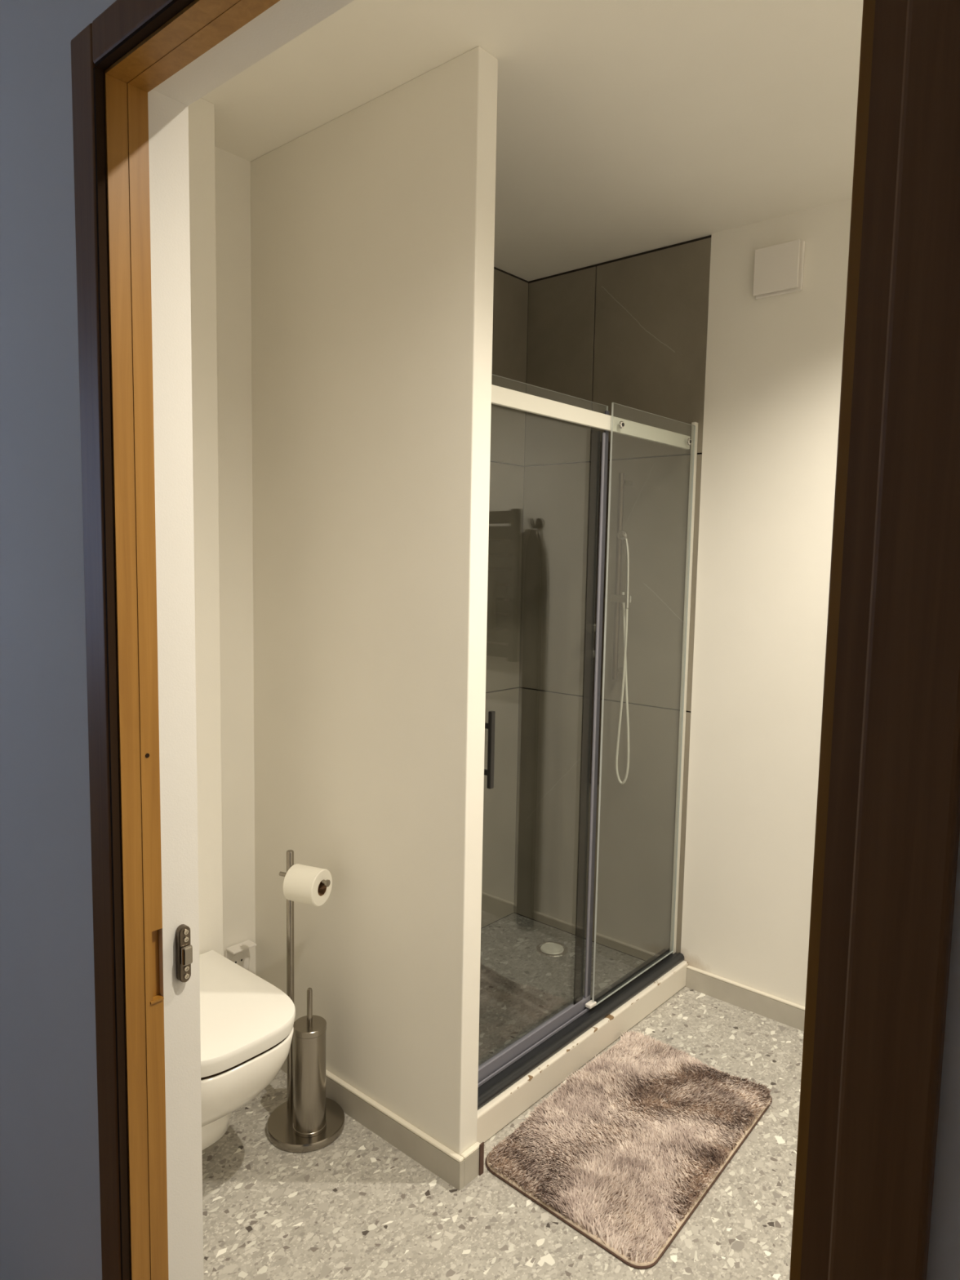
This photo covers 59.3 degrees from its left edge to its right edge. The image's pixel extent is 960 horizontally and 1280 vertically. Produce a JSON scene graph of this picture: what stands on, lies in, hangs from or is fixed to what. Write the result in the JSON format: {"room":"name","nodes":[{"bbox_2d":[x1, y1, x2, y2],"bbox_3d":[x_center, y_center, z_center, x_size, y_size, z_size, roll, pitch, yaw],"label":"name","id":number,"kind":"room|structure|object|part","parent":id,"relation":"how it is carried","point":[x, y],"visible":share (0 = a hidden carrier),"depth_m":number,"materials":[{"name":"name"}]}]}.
{"room":"hallway","nodes":[
{"label":"hallway","id":0,"kind":"room"},
{"bbox_2d":[187,97,222,955],"bbox_3d":[-0.861,-0.003,1.926,0.180,2.451,0.490,6,7,41],"label":"wall","id":1,"kind":"structure","parent":0,"point":[201,112],"depth_m":2.00,"materials":[{"name":"white paint"}]},
{"bbox_2d":[199,950,295,1150],"bbox_3d":[-0.620,0.966,1.851,0.428,0.356,0.324,6,7,41],"label":"toilet","id":2,"kind":"object","parent":1,"relation":"attached to","point":[246,1022],"visible":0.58,"depth_m":1.76,"materials":[{"name":"white ceramic"}]},
{"bbox_3d":[-0.612,0.810,1.832,0.413,0.042,0.324,6,7,41],"label":"lid","id":3,"kind":"part","parent":2,"relation":"part of","materials":[{"name":"white plastic"}]},
{"bbox_3d":[-0.623,0.990,1.856,0.420,0.308,0.324,6,7,41],"label":"bowl","id":4,"kind":"part","parent":2,"relation":"part of","materials":[{"name":"white ceramic"}]},
{"bbox_2d":[214,146,528,974],"bbox_3d":[-0.502,-0.056,2.551,0.100,2.451,1.908,6,7,41],"label":"wall","id":5,"kind":"structure","parent":0,"point":[232,171],"depth_m":2.35,"materials":[{"name":"white paint"}]},
{"bbox_2d":[225,939,256,970],"bbox_3d":[-0.668,0.898,2.357,0.046,0.092,0.074,6,7,41],"label":"wall socket","id":6,"kind":"object","parent":5,"relation":"attached to","point":[238,953],"visible":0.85,"depth_m":2.36,"materials":[{"name":"white plastic"}]},
{"bbox_3d":[-0.682,0.900,2.369,0.010,0.085,0.074,6,7,41],"label":"plate","id":7,"kind":"part","parent":6,"relation":"part of","materials":[{"name":"white plastic"}]},
{"bbox_2d":[250,46,497,1155],"bbox_3d":[-0.341,-0.013,2.131,0.897,2.451,0.069,6,7,41],"label":"wall","id":8,"kind":"structure","parent":0,"point":[372,228],"depth_m":1.99,"materials":[{"name":"white paint"}]},
{"bbox_2d":[280,1058,479,1190],"bbox_3d":[-0.327,1.176,2.196,0.812,0.073,0.076,6,7,41],"label":"baseboard","id":9,"kind":"structure","parent":8,"relation":"attached to","point":[458,1171],"depth_m":2.02,"materials":[{"name":"beige"}]},
{"bbox_2d":[0,0,959,1279],"bbox_3d":[-0.299,0.066,1.043,4.600,2.500,0.110,6,7,41],"label":"wall","id":10,"kind":"structure","parent":0,"point":[51,1228],"depth_m":1.24,"materials":[{"name":"paint"}]},
{"bbox_2d":[175,924,192,982],"bbox_3d":[-0.427,0.455,1.221,0.018,0.084,0.018,6,7,41],"label":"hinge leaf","id":11,"kind":"object","parent":10,"relation":"attached to","point":[184,947],"visible":1,"depth_m":1.22,"materials":[{"name":"grey metal"}]},
{"bbox_2d":[71,0,959,1279],"bbox_3d":[-0.122,0.300,0.860,1.065,2.075,0.068,6,7,41],"label":"door frame","id":12,"kind":"structure","parent":10,"relation":"attached to","point":[887,822],"depth_m":0.51,"materials":[{"name":"brown wood"}]},
{"bbox_3d":[-0.519,0.264,1.167,0.060,2.075,0.015,6,7,41],"label":"architrave","id":13,"kind":"part","parent":12,"relation":"part of","materials":[{"name":"brown wood"}]},
{"bbox_3d":[-0.118,-0.705,0.742,0.951,0.051,0.015,6,7,41],"label":"architrave","id":14,"kind":"part","parent":12,"relation":"part of","materials":[{"name":"brown wood"}]},
{"bbox_3d":[0.242,0.340,0.510,0.053,2.075,0.015,6,7,41],"label":"architrave","id":15,"kind":"part","parent":12,"relation":"part of","materials":[{"name":"brown wood"}]},
{"bbox_2d":[201,912,804,1279],"bbox_3d":[0.430,1.274,1.855,2.615,0.090,2.079,6,7,41],"label":"floor","id":16,"kind":"structure","parent":0,"point":[356,1206],"depth_m":1.90,"materials":[{"name":"stone"}]},
{"bbox_2d":[266,849,344,1152],"bbox_3d":[-0.431,0.874,2.081,0.197,0.692,0.191,6,7,41],"label":"stand","id":17,"kind":"object","parent":16,"relation":"on","point":[309,1121],"visible":0.95,"depth_m":2.05,"materials":[{"name":"silver metal"}]},
{"bbox_3d":[-0.438,0.590,2.087,0.138,0.010,0.010,3,6,24],"label":"roll arm","id":18,"kind":"part","parent":17,"relation":"part of","materials":[{"name":"silver metal"}]},
{"bbox_2d":[283,863,332,906],"bbox_3d":[-0.425,0.605,2.083,0.086,0.089,0.089,3,6,24],"label":"toilet paper roll","id":19,"kind":"object","parent":17,"relation":"hanging from","point":[301,882],"visible":0.98,"depth_m":2.05,"materials":[{"name":"white paper"}]},
{"bbox_2d":[293,987,326,1038],"bbox_3d":[-0.415,0.897,2.054,0.081,0.106,0.081,6,7,41],"label":"toilet brush","id":20,"kind":"object","parent":17,"relation":"on","point":[308,1026],"visible":0.94,"depth_m":2.05,"materials":[{"name":"silver metal"}]},
{"bbox_3d":[-0.414,0.890,2.053,0.013,0.091,0.013,6,7,41],"label":"handle","id":21,"kind":"part","parent":20,"relation":"part of","materials":[{"name":"silver metal"}]},
{"bbox_3d":[-0.415,0.943,2.058,0.081,0.014,0.081,6,7,41],"label":"brush lid","id":22,"kind":"part","parent":20,"relation":"part of","materials":[{"name":"silver metal"}]},
{"bbox_2d":[293,1031,326,1137],"bbox_3d":[-0.418,1.075,2.071,0.081,0.251,0.081,6,7,41],"label":"canister","id":23,"kind":"object","parent":17,"relation":"on","point":[309,1116],"depth_m":2.04,"materials":[{"name":"silver metal"}]},
{"bbox_2d":[479,1142,484,1175],"bbox_3d":[0.004,1.203,1.956,0.003,0.076,0.013,6,7,41],"label":"edging","id":24,"kind":"object","parent":16,"relation":"on","point":[482,1144],"visible":1,"depth_m":1.95,"materials":[{"name":"brown"}]},
{"bbox_2d":[536,941,568,956],"bbox_3d":[0.260,1.110,3.036,0.116,0.006,0.116,6,7,41],"label":"shower drain","id":25,"kind":"object","parent":16,"relation":"on","point":[550,948],"visible":1,"depth_m":3.03,"materials":[{"name":"silver metal"}]},
{"bbox_2d":[476,960,688,1143],"bbox_3d":[0.297,1.157,2.456,0.093,0.084,1.134,6,7,41],"label":"curb","id":26,"kind":"object","parent":16,"relation":"on","point":[495,1115],"visible":0.34,"depth_m":2.34,"materials":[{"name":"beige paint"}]},
{"bbox_2d":[477,373,697,1110],"bbox_3d":[0.310,0.225,2.372,0.078,1.788,1.132,6,7,41],"label":"shower door frame","id":27,"kind":"structure","parent":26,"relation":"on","point":[508,1066],"depth_m":2.41,"materials":[{"name":"silver metal"}]},
{"bbox_3d":[0.020,0.265,2.048,0.031,0.190,0.014,6,7,41],"label":"handle","id":28,"kind":"part","parent":27,"relation":"part of","materials":[{"name":"black paint"}]},
{"bbox_3d":[0.131,0.229,2.202,0.006,1.737,0.637,6,7,41],"label":"sliding panel","id":29,"kind":"part","parent":27,"relation":"part of","materials":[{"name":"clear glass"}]},
{"bbox_3d":[0.307,-0.598,2.288,0.012,0.041,1.099,6,7,41],"label":"rail","id":30,"kind":"part","parent":27,"relation":"part of","materials":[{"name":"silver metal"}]},
{"bbox_3d":[0.510,0.200,2.598,0.006,1.750,0.488,6,7,41],"label":"fixed panel","id":31,"kind":"part","parent":27,"relation":"part of","materials":[{"name":"clear glass"}]},
{"bbox_2d":[485,1031,773,1269],"bbox_3d":[0.392,1.215,2.118,0.494,0.036,0.762,6,7,41],"label":"bath mat","id":32,"kind":"object","parent":16,"relation":"on","point":[624,1153],"visible":1,"depth_m":2.04,"materials":[{"name":"beige fabric"}]},
{"bbox_2d":[201,0,863,281],"bbox_3d":[0.469,-1.209,1.611,2.615,0.060,2.102,6,7,41],"label":"ceiling","id":33,"kind":"structure","parent":0,"point":[624,128],"depth_m":1.90,"materials":[{"name":"paint"}]},
{"bbox_2d":[513,198,851,1006],"bbox_3d":[1.064,-0.023,2.515,2.515,2.451,0.100,6,7,41],"label":"wall","id":34,"kind":"structure","parent":0,"point":[678,331],"depth_m":2.76,"materials":[{"name":"white paint"}]},
{"bbox_2d":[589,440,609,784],"bbox_3d":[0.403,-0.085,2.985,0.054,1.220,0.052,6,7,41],"label":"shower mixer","id":35,"kind":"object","parent":34,"relation":"attached to","point":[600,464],"visible":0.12,"depth_m":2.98,"materials":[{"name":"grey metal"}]},
{"bbox_2d":[610,472,633,784],"bbox_3d":[0.479,-0.033,2.868,0.074,1.057,0.140,1,5,-2],"label":"shower","id":36,"kind":"object","parent":34,"relation":"attached to","point":[621,534],"visible":1,"depth_m":2.86,"materials":[{"name":"grey metal"}]},
{"bbox_2d":[685,965,804,1031],"bbox_3d":[1.322,1.196,2.309,1.652,0.073,0.015,6,7,41],"label":"baseboard","id":37,"kind":"structure","parent":34,"relation":"attached to","point":[782,1011],"depth_m":2.70,"materials":[{"name":"beige wood"}]},
{"bbox_2d":[752,239,804,299],"bbox_3d":[0.884,-1.097,2.499,0.142,0.140,0.034,6,7,41],"label":"air vent","id":38,"kind":"object","parent":34,"relation":"in","point":[779,268],"visible":1,"depth_m":2.48,"materials":[{"name":"white plastic"}]}
]}

